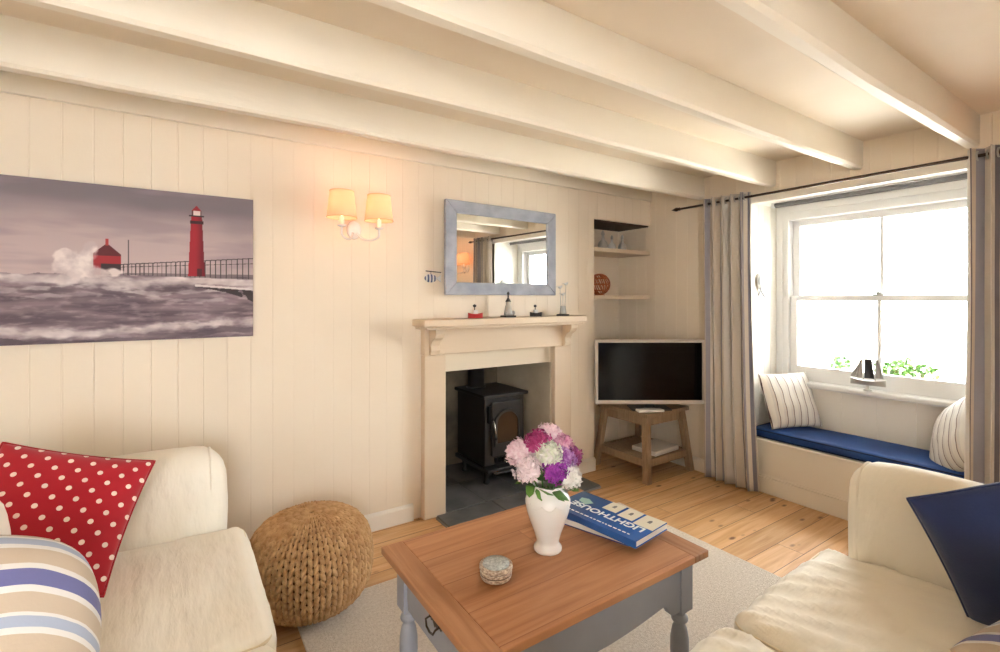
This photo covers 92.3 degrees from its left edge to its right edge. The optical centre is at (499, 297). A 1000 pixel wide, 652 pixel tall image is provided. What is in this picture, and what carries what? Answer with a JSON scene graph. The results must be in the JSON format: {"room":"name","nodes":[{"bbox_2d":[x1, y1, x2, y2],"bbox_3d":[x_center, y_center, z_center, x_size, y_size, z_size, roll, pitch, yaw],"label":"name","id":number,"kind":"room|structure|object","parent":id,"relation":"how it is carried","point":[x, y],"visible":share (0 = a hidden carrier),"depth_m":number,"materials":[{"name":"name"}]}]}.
{"room":"living room","nodes":[
{"label":"living room","id":0,"kind":"room"},
{"bbox_2d":[0,92,649,539],"bbox_3d":[-0.670,0.210,3.375,5.130,2.280,0.900,0,0,-34],"label":"wall","id":1,"kind":"structure","parent":0,"point":[322,401],"depth_m":2.55,"materials":[{"name":"beige wood"}]},
{"bbox_2d":[0,174,252,345],"bbox_3d":[-1.752,-0.151,2.091,1.206,0.684,0.035,0,0,-34],"label":"print","id":2,"kind":"object","parent":1,"relation":"attached to","point":[80,262],"visible":1,"depth_m":2.12},
{"bbox_2d":[0,70,651,201],"bbox_3d":[-0.582,-0.880,2.882,4.530,0.100,0.020,0,0,-34],"label":"ceiling beam","id":3,"kind":"structure","parent":1,"relation":"attached to","point":[10,82],"depth_m":2.47,"materials":[{"name":"paint"}]},
{"bbox_2d":[326,188,393,240],"bbox_3d":[-0.773,-0.444,2.641,0.364,0.255,0.208,0,0,-34],"label":"wall light","id":4,"kind":"object","parent":1,"relation":"attached to","point":[341,202],"visible":1,"depth_m":2.61,"materials":[{"name":"beige fabric"}]},
{"bbox_2d":[364,503,413,531],"bbox_3d":[-1.497,1.300,2.272,2.330,0.100,0.018,0,0,-34],"label":"baseboard","id":5,"kind":"structure","parent":1,"relation":"attached to","point":[380,520],"depth_m":2.83,"materials":[{"name":"white wood"}]},
{"bbox_2d":[425,270,440,282],"bbox_3d":[-0.418,-0.133,2.987,0.114,0.074,0.020,0,0,-34],"label":"fish","id":6,"kind":"object","parent":1,"relation":"attached to","point":[430,278],"visible":1,"depth_m":2.98},
{"bbox_2d":[446,367,496,465],"bbox_3d":[-0.394,0.912,3.848,0.875,0.876,0.020,0,0,-34],"label":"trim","id":7,"kind":"structure","parent":1,"relation":"attached to","point":[454,379],"depth_m":3.85,"materials":[{"name":"paint"}]},
{"bbox_2d":[444,199,555,294],"bbox_3d":[0.030,-0.318,3.257,0.926,0.597,0.029,0,0,-36],"label":"wall mirror","id":8,"kind":"object","parent":1,"relation":"attached to","point":[489,249],"visible":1,"depth_m":3.21,"materials":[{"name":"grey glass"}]},
{"bbox_2d":[457,213,546,283],"bbox_3d":[0.028,-0.318,3.259,0.774,0.445,0.010,0,0,-36],"label":"mirror glass","id":9,"kind":"object","parent":8,"relation":"on","point":[493,248],"depth_m":3.24,"materials":[{"name":"white"}]},
{"bbox_2d":[497,362,551,476],"bbox_3d":[-0.193,0.910,3.561,0.890,0.880,0.720,0,0,-34],"label":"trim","id":10,"kind":"structure","parent":1,"relation":"attached to","point":[536,378],"depth_m":3.66,"materials":[{"name":"paint"}]},
{"bbox_2d":[577,457,595,473],"bbox_3d":[0.633,1.300,3.692,0.270,0.100,0.018,0,0,-34],"label":"baseboard","id":11,"kind":"structure","parent":1,"relation":"attached to","point":[587,465],"depth_m":3.72,"materials":[{"name":"white"}]},
{"bbox_2d":[594,219,647,231],"bbox_3d":[0.922,-0.619,4.122,0.688,0.011,0.335,0,0,-34],"label":"shelf","id":12,"kind":"object","parent":1,"relation":"attached to","point":[598,224],"depth_m":4.12,"materials":[{"name":"brown wood"}]},
{"bbox_2d":[594,247,649,257],"bbox_3d":[0.928,-0.386,4.114,0.687,0.032,0.355,0,0,-34],"label":"shelf","id":13,"kind":"object","parent":1,"relation":"attached to","point":[598,251],"visible":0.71,"depth_m":4.03,"materials":[{"name":"paint"}]},
{"bbox_2d":[598,230,607,247],"bbox_3d":[0.848,-0.479,3.955,0.083,0.155,0.083,0,0,-34],"label":"glass ornament","id":14,"kind":"object","parent":13,"relation":"on","point":[602,243],"visible":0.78,"depth_m":3.93,"materials":[{"name":"grey glass"}]},
{"bbox_2d":[608,235,615,248],"bbox_3d":[0.938,-0.465,4.027,0.067,0.125,0.067,0,0,-34],"label":"glass ornament","id":15,"kind":"object","parent":13,"relation":"on","point":[611,245],"visible":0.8,"depth_m":4.01,"materials":[{"name":"grey glass"}]},
{"bbox_2d":[618,235,626,249],"bbox_3d":[1.039,-0.469,4.083,0.072,0.135,0.072,0,0,-34],"label":"glass ornament","id":16,"kind":"object","parent":13,"relation":"on","point":[622,245],"visible":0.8,"depth_m":4.06,"materials":[{"name":"grey glass"}]},
{"bbox_2d":[594,295,649,298],"bbox_3d":[0.928,-0.006,4.114,0.687,0.032,0.355,0,0,-34],"label":"shelf","id":17,"kind":"object","parent":1,"relation":"attached to","point":[595,296],"visible":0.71,"depth_m":3.95,"materials":[{"name":"paint"}]},
{"bbox_2d":[594,274,609,294],"bbox_3d":[0.820,-0.112,3.961,0.179,0.179,0.179,0,0,-34],"label":"ornament","id":18,"kind":"object","parent":17,"relation":"on","point":[604,289],"visible":0.74,"depth_m":3.91,"materials":[{"name":"brown metal"}]},
{"bbox_2d":[0,0,999,177],"bbox_3d":[0.573,-0.990,1.602,5.230,0.120,5.230,0,0,-34],"label":"ceiling","id":19,"kind":"structure","parent":0,"point":[956,43],"depth_m":1.82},
{"bbox_2d":[274,452,847,651],"bbox_3d":[0.359,1.400,1.399,4.650,0.100,5.130,0,0,-34],"label":"floor","id":20,"kind":"structure","parent":0,"point":[776,535],"depth_m":2.90,"materials":[{"name":"brown wood"}]},
{"bbox_2d":[0,446,276,651],"bbox_3d":[-0.987,0.932,1.004,1.002,0.836,2.026,0,0,-34],"label":"sofa","id":21,"kind":"object","parent":20,"relation":"on","point":[181,580],"visible":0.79,"depth_m":1.52,"materials":[{"name":"beige"}]},
{"bbox_2d":[0,501,10,534],"bbox_3d":[-1.379,0.719,1.212,0.246,0.409,0.776,0,0,-34],"label":"cushion","id":22,"kind":"object","parent":21,"relation":"on","point":[5,529],"depth_m":1.29,"materials":[{"name":"beige fabric"}]},
{"bbox_2d":[0,535,100,651],"bbox_3d":[-0.983,0.665,0.871,0.310,0.414,0.450,0,0,26],"label":"cushion","id":23,"kind":"object","parent":21,"relation":"on","point":[50,597],"visible":1,"depth_m":0.95,"materials":[{"name":"multicoloured fabric"}]},
{"bbox_2d":[0,442,155,597],"bbox_3d":[-1.306,0.642,1.400,0.458,0.433,0.252,0,0,-26],"label":"cushion","id":24,"kind":"object","parent":21,"relation":"on","point":[85,503],"visible":0.78,"depth_m":1.40,"materials":[{"name":"red fabric"}]},
{"bbox_2d":[100,527,276,651],"bbox_3d":[-1.128,0.969,1.383,0.798,0.205,0.788,0,0,-34],"label":"seat cushion","id":25,"kind":"object","parent":21,"relation":"on","point":[170,589],"depth_m":1.42,"materials":[{"name":"beige fabric"}]},
{"bbox_2d":[249,500,373,626],"bbox_3d":[-0.827,1.139,2.099,0.529,0.421,0.527,0,0,13],"label":"pouf","id":26,"kind":"object","parent":20,"relation":"on","point":[314,559],"visible":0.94,"depth_m":1.92,"materials":[{"name":"brown wicker"}]},
{"bbox_2d":[412,315,586,519],"bbox_3d":[0.034,0.739,3.220,1.280,1.222,0.229,0,0,-34],"label":"fireplace surround","id":27,"kind":"object","parent":20,"relation":"on","point":[447,344],"visible":0.94,"depth_m":3.09,"materials":[{"name":"paint"}]},
{"bbox_2d":[468,304,482,317],"bbox_3d":[-0.156,0.084,3.045,0.097,0.089,0.043,0,0,-19],"label":"boat","id":28,"kind":"object","parent":27,"relation":"on","point":[475,314],"visible":0.91,"depth_m":3.03,"materials":[{"name":"red paint"}]},
{"bbox_2d":[412,315,586,329],"bbox_3d":[0.047,0.159,3.201,1.280,0.062,0.184,0,0,-34],"label":"mantel shelf","id":29,"kind":"object","parent":27,"relation":"attached to","point":[551,321],"depth_m":3.09,"materials":[{"name":"paint"}]},
{"bbox_2d":[500,292,515,316],"bbox_3d":[0.055,0.043,3.198,0.091,0.170,0.060,0,0,-34],"label":"ornament","id":30,"kind":"object","parent":27,"relation":"on","point":[508,312],"visible":0.98,"depth_m":3.18,"materials":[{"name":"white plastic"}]},
{"bbox_2d":[530,305,541,316],"bbox_3d":[0.248,0.087,3.314,0.090,0.082,0.040,0,0,-19],"label":"boat","id":31,"kind":"object","parent":27,"relation":"on","point":[535,313],"visible":1,"depth_m":3.30,"materials":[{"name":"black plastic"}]},
{"bbox_2d":[556,282,568,315],"bbox_3d":[0.451,0.006,3.462,0.117,0.244,0.066,0,0,-34],"label":"bird ornament","id":32,"kind":"object","parent":27,"relation":"on","point":[562,308],"visible":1,"depth_m":3.45,"materials":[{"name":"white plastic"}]},
{"bbox_2d":[436,462,600,527],"bbox_3d":[-0.046,1.339,3.484,1.190,0.022,0.968,0,0,-34],"label":"hearth","id":33,"kind":"object","parent":20,"relation":"on","point":[468,498],"visible":0.46,"depth_m":3.26,"materials":[{"name":"grey stone"}]},
{"bbox_2d":[455,368,527,484],"bbox_3d":[-0.051,0.901,3.617,0.390,0.853,0.515,0,0,-34],"label":"wood stove","id":34,"kind":"object","parent":33,"relation":"on","point":[490,415],"visible":0.8,"depth_m":3.49,"materials":[{"name":"grey metal"}]},
{"bbox_2d":[298,502,780,651],"bbox_3d":[0.585,1.345,1.646,2.000,0.011,2.290,0,0,-34],"label":"rug","id":35,"kind":"object","parent":20,"relation":"on","point":[725,585],"visible":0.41,"depth_m":2.02,"materials":[{"name":"beige carpet"}]},
{"bbox_2d":[381,489,707,651],"bbox_3d":[0.149,1.095,1.629,0.912,0.489,0.634,0,0,-34],"label":"coffee table","id":36,"kind":"object","parent":35,"relation":"on","point":[588,596],"visible":0.92,"depth_m":1.48,"materials":[{"name":"brown wood"}]},
{"bbox_2d":[479,555,512,584],"bbox_3d":[-0.012,0.824,1.455,0.102,0.052,0.102,0,0,-34],"label":"trinket box","id":37,"kind":"object","parent":36,"relation":"on","point":[494,569],"visible":1,"depth_m":1.43,"materials":[{"name":"beige stone"}]},
{"bbox_2d":[525,480,570,555],"bbox_3d":[0.162,0.739,1.625,0.152,0.223,0.153,0,0,-34],"label":"vase","id":38,"kind":"object","parent":36,"relation":"on","point":[548,516],"visible":0.84,"depth_m":1.58,"materials":[{"name":"white ceramic"}]},
{"bbox_2d":[504,436,540,497],"bbox_3d":[0.071,0.634,1.608,0.125,0.333,0.109,0,0,30],"label":"flower","id":39,"kind":"object","parent":38,"relation":"in","point":[516,450],"visible":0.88,"depth_m":1.58,"materials":[{"name":"pink plant"}]},
{"bbox_2d":[511,452,553,500],"bbox_3d":[0.105,0.655,1.587,0.130,0.291,0.114,0,0,-34],"label":"flower","id":40,"kind":"object","parent":38,"relation":"in","point":[526,469],"visible":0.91,"depth_m":1.56,"materials":[{"name":"pink plant"}]},
{"bbox_2d":[523,428,552,486],"bbox_3d":[0.125,0.617,1.605,0.106,0.367,0.104,0,0,-34],"label":"flower","id":41,"kind":"object","parent":38,"relation":"in","point":[537,436],"visible":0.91,"depth_m":1.58,"materials":[{"name":"pink plant"}]},
{"bbox_2d":[534,439,563,487],"bbox_3d":[0.165,0.632,1.575,0.106,0.337,0.106,0,0,-34],"label":"flower","id":42,"kind":"object","parent":38,"relation":"in","point":[551,454],"visible":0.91,"depth_m":1.55,"materials":[{"name":"beige plant"}]},
{"bbox_2d":[538,422,562,472],"bbox_3d":[0.173,0.614,1.653,0.095,0.372,0.092,0,0,7],"label":"flower","id":43,"kind":"object","parent":38,"relation":"in","point":[552,429],"visible":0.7,"depth_m":1.63,"materials":[{"name":"pink plant"}]},
{"bbox_2d":[540,457,569,501],"bbox_3d":[0.179,0.658,1.569,0.097,0.285,0.116,0,0,0],"label":"flower","id":44,"kind":"object","parent":38,"relation":"in","point":[553,472],"visible":0.8,"depth_m":1.54,"materials":[{"name":"purple plant"}]},
{"bbox_2d":[542,432,574,487],"bbox_3d":[0.203,0.627,1.640,0.114,0.346,0.096,0,0,44],"label":"flower","id":45,"kind":"object","parent":38,"relation":"in","point":[563,439],"visible":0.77,"depth_m":1.61,"materials":[{"name":"pink plant"}]},
{"bbox_2d":[541,446,578,480],"bbox_3d":[0.207,0.644,1.590,0.123,0.312,0.106,0,0,-34],"label":"flower","id":46,"kind":"object","parent":38,"relation":"in","point":[568,456],"visible":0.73,"depth_m":1.57,"materials":[{"name":"purple plant"}]},
{"bbox_2d":[555,463,582,491],"bbox_3d":[0.217,0.669,1.586,0.108,0.263,0.113,0,0,-34],"label":"flower","id":47,"kind":"object","parent":38,"relation":"in","point":[573,480],"visible":0.71,"depth_m":1.55,"materials":[{"name":"white plant"}]},
{"bbox_2d":[567,446,583,465],"bbox_3d":[0.233,0.649,1.631,0.103,0.303,0.083,0,0,30],"label":"flower","id":48,"kind":"object","parent":38,"relation":"in","point":[577,452],"visible":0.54,"depth_m":1.60,"materials":[{"name":"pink plant"}]},
{"bbox_2d":[565,518,628,546],"bbox_3d":[0.372,0.837,1.811,0.320,0.026,0.182,0,0,39],"label":"book","id":49,"kind":"object","parent":36,"relation":"on","point":[571,523],"visible":0.11,"depth_m":1.75,"materials":[{"name":"beige paper"}]},
{"bbox_2d":[567,491,666,548],"bbox_3d":[0.396,0.810,1.781,0.198,0.027,0.376,0,0,-41],"label":"book","id":50,"kind":"object","parent":49,"relation":"on","point":[630,527],"visible":0.97,"depth_m":1.73,"materials":[{"name":"blue paper"}]},
{"bbox_2d":[579,497,592,503],"bbox_3d":[0.336,0.798,1.890,0.045,0.001,0.063,0,0,-15],"label":"picture","id":51,"kind":"object","parent":50,"relation":"on","point":[582,500],"depth_m":1.89,"materials":[{"name":"teal paper"}]},
{"bbox_2d":[602,502,626,512],"bbox_3d":[0.436,0.798,1.828,0.073,0.001,0.062,0,0,-41],"label":"picture","id":52,"kind":"object","parent":50,"relation":"on","point":[608,507],"depth_m":1.82,"materials":[{"name":"grey paper"}]},
{"bbox_2d":[618,509,643,520],"bbox_3d":[0.482,0.798,1.768,0.083,0.001,0.063,0,0,-41],"label":"picture","id":53,"kind":"object","parent":50,"relation":"on","point":[623,514],"depth_m":1.76,"materials":[{"name":"grey paper"}]},
{"bbox_2d":[633,515,666,530],"bbox_3d":[0.531,0.798,1.704,0.093,0.001,0.078,0,0,-41],"label":"picture","id":54,"kind":"object","parent":50,"relation":"on","point":[642,522],"depth_m":1.70,"materials":[{"name":"grey paper"}]},
{"bbox_2d":[690,461,987,651],"bbox_3d":[0.915,0.933,0.971,1.732,0.835,0.981,0,0,-37],"label":"sofa","id":55,"kind":"object","parent":35,"relation":"on","point":[892,591],"visible":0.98,"depth_m":1.43,"materials":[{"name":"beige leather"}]},
{"bbox_2d":[690,627,773,651],"bbox_3d":[0.587,0.967,0.842,0.682,0.210,0.778,0,0,-37],"label":"seat cushion","id":56,"kind":"object","parent":55,"relation":"on","point":[740,639],"depth_m":1.25,"materials":[{"name":"beige fabric"}]},
{"bbox_2d":[734,548,987,651],"bbox_3d":[1.127,0.967,1.249,0.683,0.214,0.781,0,0,-37],"label":"seat cushion","id":57,"kind":"object","parent":55,"relation":"on","point":[878,600],"depth_m":1.35,"materials":[{"name":"beige fabric"}]},
{"bbox_2d":[906,482,999,625],"bbox_3d":[1.366,0.647,1.224,0.536,0.529,0.173,0,0,27],"label":"cushion","id":58,"kind":"object","parent":55,"relation":"on","point":[962,526],"visible":0.89,"depth_m":1.25,"materials":[{"name":"blue fabric"}]},
{"bbox_2d":[950,620,999,651],"bbox_3d":[1.242,0.799,1.021,0.369,0.266,0.423,0,0,5],"label":"cushion","id":59,"kind":"object","parent":55,"relation":"on","point":[987,639],"visible":0.98,"depth_m":1.15,"materials":[{"name":"multicoloured fabric"}]},
{"bbox_2d":[594,404,693,485],"bbox_3d":[1.138,1.100,3.836,0.557,0.500,0.557,0,0,-34],"label":"stand","id":60,"kind":"object","parent":20,"relation":"on","point":[621,448],"visible":0.86,"depth_m":3.73,"materials":[{"name":"brown wood"}]},
{"bbox_2d":[604,436,682,457],"bbox_3d":[1.138,1.205,3.836,0.470,0.020,0.470,0,0,-34],"label":"shelf","id":61,"kind":"object","parent":60,"relation":"attached to","point":[622,447],"depth_m":3.79,"materials":[{"name":"brown wood"}]},
{"bbox_2d":[594,339,703,410],"bbox_3d":[1.146,0.585,3.689,0.842,0.530,0.160,0,0,0],"label":"television","id":62,"kind":"object","parent":60,"relation":"on","point":[647,372],"visible":0.89,"depth_m":3.67,"materials":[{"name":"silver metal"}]},
{"bbox_2d":[636,408,663,412],"bbox_3d":[1.121,0.841,3.591,0.200,0.018,0.070,0,0,-8],"label":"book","id":63,"kind":"object","parent":60,"relation":"on","point":[642,410],"visible":1,"depth_m":3.56,"materials":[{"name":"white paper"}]},
{"bbox_2d":[632,439,678,456],"bbox_3d":[1.225,1.177,3.786,0.300,0.035,0.220,0,0,-37],"label":"box","id":64,"kind":"object","parent":60,"relation":"on","point":[658,447],"visible":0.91,"depth_m":3.75,"materials":[{"name":"beige plastic"}]},
{"bbox_2d":[757,388,944,520],"bbox_3d":[2.293,0.998,3.020,0.434,0.709,1.256,0,0,-34],"label":"bench","id":65,"kind":"object","parent":20,"relation":"on","point":[810,478],"visible":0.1,"depth_m":3.12,"materials":[{"name":"white paint"}]},
{"bbox_2d":[756,422,963,478],"bbox_3d":[2.284,0.948,3.014,0.383,0.074,1.232,0,0,-34],"label":"bench cushion","id":66,"kind":"object","parent":65,"relation":"on","point":[864,449],"visible":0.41,"depth_m":2.98,"materials":[{"name":"blue fabric"}]},
{"bbox_2d":[758,372,822,429],"bbox_3d":[2.054,0.723,3.405,0.392,0.368,0.182,0,0,-9],"label":"cushion","id":67,"kind":"object","parent":66,"relation":"on","point":[789,401],"visible":1,"depth_m":3.35,"materials":[{"name":"white fabric"}]},
{"bbox_2d":[929,397,964,471],"bbox_3d":[2.527,0.765,2.646,0.226,0.556,0.566,0,0,15],"label":"cushion","id":68,"kind":"object","parent":66,"relation":"on","point":[948,433],"visible":0.48,"depth_m":2.59,"materials":[{"name":"white fabric"}]},
{"bbox_2d":[618,110,999,458],"bbox_3d":[2.576,0.210,2.698,0.520,2.280,4.830,0,0,-34],"label":"wall","id":69,"kind":"structure","parent":0,"point":[672,274],"depth_m":3.84,"materials":[{"name":"beige paint"}]},
{"bbox_2d":[0,14,704,199],"bbox_3d":[-0.319,-0.847,2.489,4.530,0.166,0.073,0,0,-34],"label":"ceiling beam","id":70,"kind":"structure","parent":69,"relation":"attached to","point":[27,47],"depth_m":2.04,"materials":[{"name":"paint"}]},
{"bbox_2d":[13,0,775,186],"bbox_3d":[-0.019,-0.846,2.038,4.530,0.169,0.067,0,0,-34],"label":"ceiling beam","id":71,"kind":"structure","parent":69,"relation":"attached to","point":[248,29],"depth_m":1.75,"materials":[{"name":"paint"}]},
{"bbox_2d":[365,0,862,169],"bbox_3d":[0.259,-0.846,1.621,4.530,0.168,0.068,0,0,-34],"label":"ceiling beam","id":72,"kind":"structure","parent":69,"relation":"attached to","point":[538,30],"depth_m":1.71,"materials":[{"name":"paint"}]},
{"bbox_2d":[670,456,704,472],"bbox_3d":[1.528,1.300,3.784,0.018,0.100,0.860,0,0,-34],"label":"baseboard","id":73,"kind":"structure","parent":69,"relation":"attached to","point":[698,463],"depth_m":3.75,"materials":[{"name":"white"}]},
{"bbox_2d":[757,269,764,296],"bbox_3d":[1.904,-0.109,3.498,0.097,0.203,0.016,0,0,-34],"label":"fish ornament","id":74,"kind":"object","parent":69,"relation":"attached to","point":[760,280],"visible":1,"depth_m":3.49,"materials":[{"name":"silver metal"}]},
{"bbox_2d":[671,150,999,211],"bbox_3d":[2.025,-0.700,2.949,0.116,0.065,2.220,0,0,-34],"label":"curtain rod","id":75,"kind":"object","parent":69,"relation":"attached to","point":[982,154],"visible":0.79,"depth_m":2.81,"materials":[{"name":"brown metal"}]},
{"bbox_2d":[703,192,759,491],"bbox_3d":[1.646,0.296,3.442,0.088,2.068,0.402,0,0,-34],"label":"curtain","id":76,"kind":"object","parent":75,"relation":"hanging from","point":[730,436],"visible":1,"depth_m":3.45,"materials":[{"name":"grey fabric"}]},
{"bbox_2d":[964,144,999,483],"bbox_3d":[2.439,0.296,2.251,0.089,2.068,0.395,0,0,-32],"label":"curtain","id":77,"kind":"object","parent":75,"relation":"hanging from","point":[982,385],"visible":0.82,"depth_m":2.37,"materials":[{"name":"grey fabric"}]},
{"bbox_2d":[715,0,979,148],"bbox_3d":[0.536,-0.846,1.205,4.530,0.169,0.070,0,0,-34],"label":"ceiling beam","id":78,"kind":"structure","parent":69,"relation":"attached to","point":[820,30],"depth_m":1.65,"materials":[{"name":"paint"}]},
{"bbox_2d":[751,169,966,425],"bbox_3d":[2.315,0.141,3.035,0.460,1.679,1.300,0,0,-34],"label":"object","id":79,"kind":"structure","parent":69,"relation":"attached to","point":[763,217],"depth_m":3.53,"materials":[{"name":"white paint"}]},
{"bbox_2d":[751,156,966,203],"bbox_3d":[2.128,-0.698,2.885,0.018,0.065,1.320,0,0,-34],"label":"trim","id":80,"kind":"structure","parent":69,"relation":"attached to","point":[958,165],"depth_m":2.82,"materials":[{"name":"white wood"}]},
{"bbox_2d":[776,179,966,407],"bbox_3d":[2.594,0.002,3.220,0.450,1.377,1.360,0,0,-34],"label":"window","id":81,"kind":"structure","parent":69,"relation":"in","point":[790,220],"depth_m":3.25,"materials":[{"name":"white wood"}]},
{"bbox_2d":[830,353,854,370],"bbox_3d":[2.494,0.512,3.502,0.189,0.236,0.160,0,0,-34],"label":"plant","id":82,"kind":"object","parent":81,"relation":"on","point":[846,366],"visible":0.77,"depth_m":3.48,"materials":[{"name":"green plant"}]},
{"bbox_2d":[850,358,885,390],"bbox_3d":[2.400,0.499,3.133,0.049,0.212,0.190,0,0,-39],"label":"model ship","id":83,"kind":"object","parent":81,"relation":"on","point":[864,369],"visible":1,"depth_m":3.13,"materials":[{"name":"silver metal"}]},
{"bbox_2d":[771,173,966,207],"bbox_3d":[2.282,-0.664,3.012,0.040,0.038,1.110,0,0,-34],"label":"roller blind","id":84,"kind":"object","parent":81,"relation":"attached to","point":[958,177],"visible":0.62,"depth_m":2.95,"materials":[{"name":"grey fabric"}]},
{"bbox_2d":[872,353,942,379],"bbox_3d":[2.705,0.501,3.196,0.187,0.257,0.366,0,0,-34],"label":"plant","id":85,"kind":"object","parent":81,"relation":"on","point":[899,363],"visible":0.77,"depth_m":3.16,"materials":[{"name":"green plant"}]},
{"label":"outside","id":86,"kind":"structure","parent":0,"visible":0},
{"bbox_3d":[13.000,1.600,11.074,26.080,0.100,32.000,0,0,-34],"label":"ground","id":87,"kind":"structure","parent":86,"visible":0},
{"bbox_2d":[831,230,846,367],"bbox_3d":[3.461,0.425,4.904,0.106,2.250,0.106,0,0,-34],"label":"post","id":88,"kind":"object","parent":87,"relation":"on","point":[838,238],"visible":0.65,"depth_m":4.87,"materials":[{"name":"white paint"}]},
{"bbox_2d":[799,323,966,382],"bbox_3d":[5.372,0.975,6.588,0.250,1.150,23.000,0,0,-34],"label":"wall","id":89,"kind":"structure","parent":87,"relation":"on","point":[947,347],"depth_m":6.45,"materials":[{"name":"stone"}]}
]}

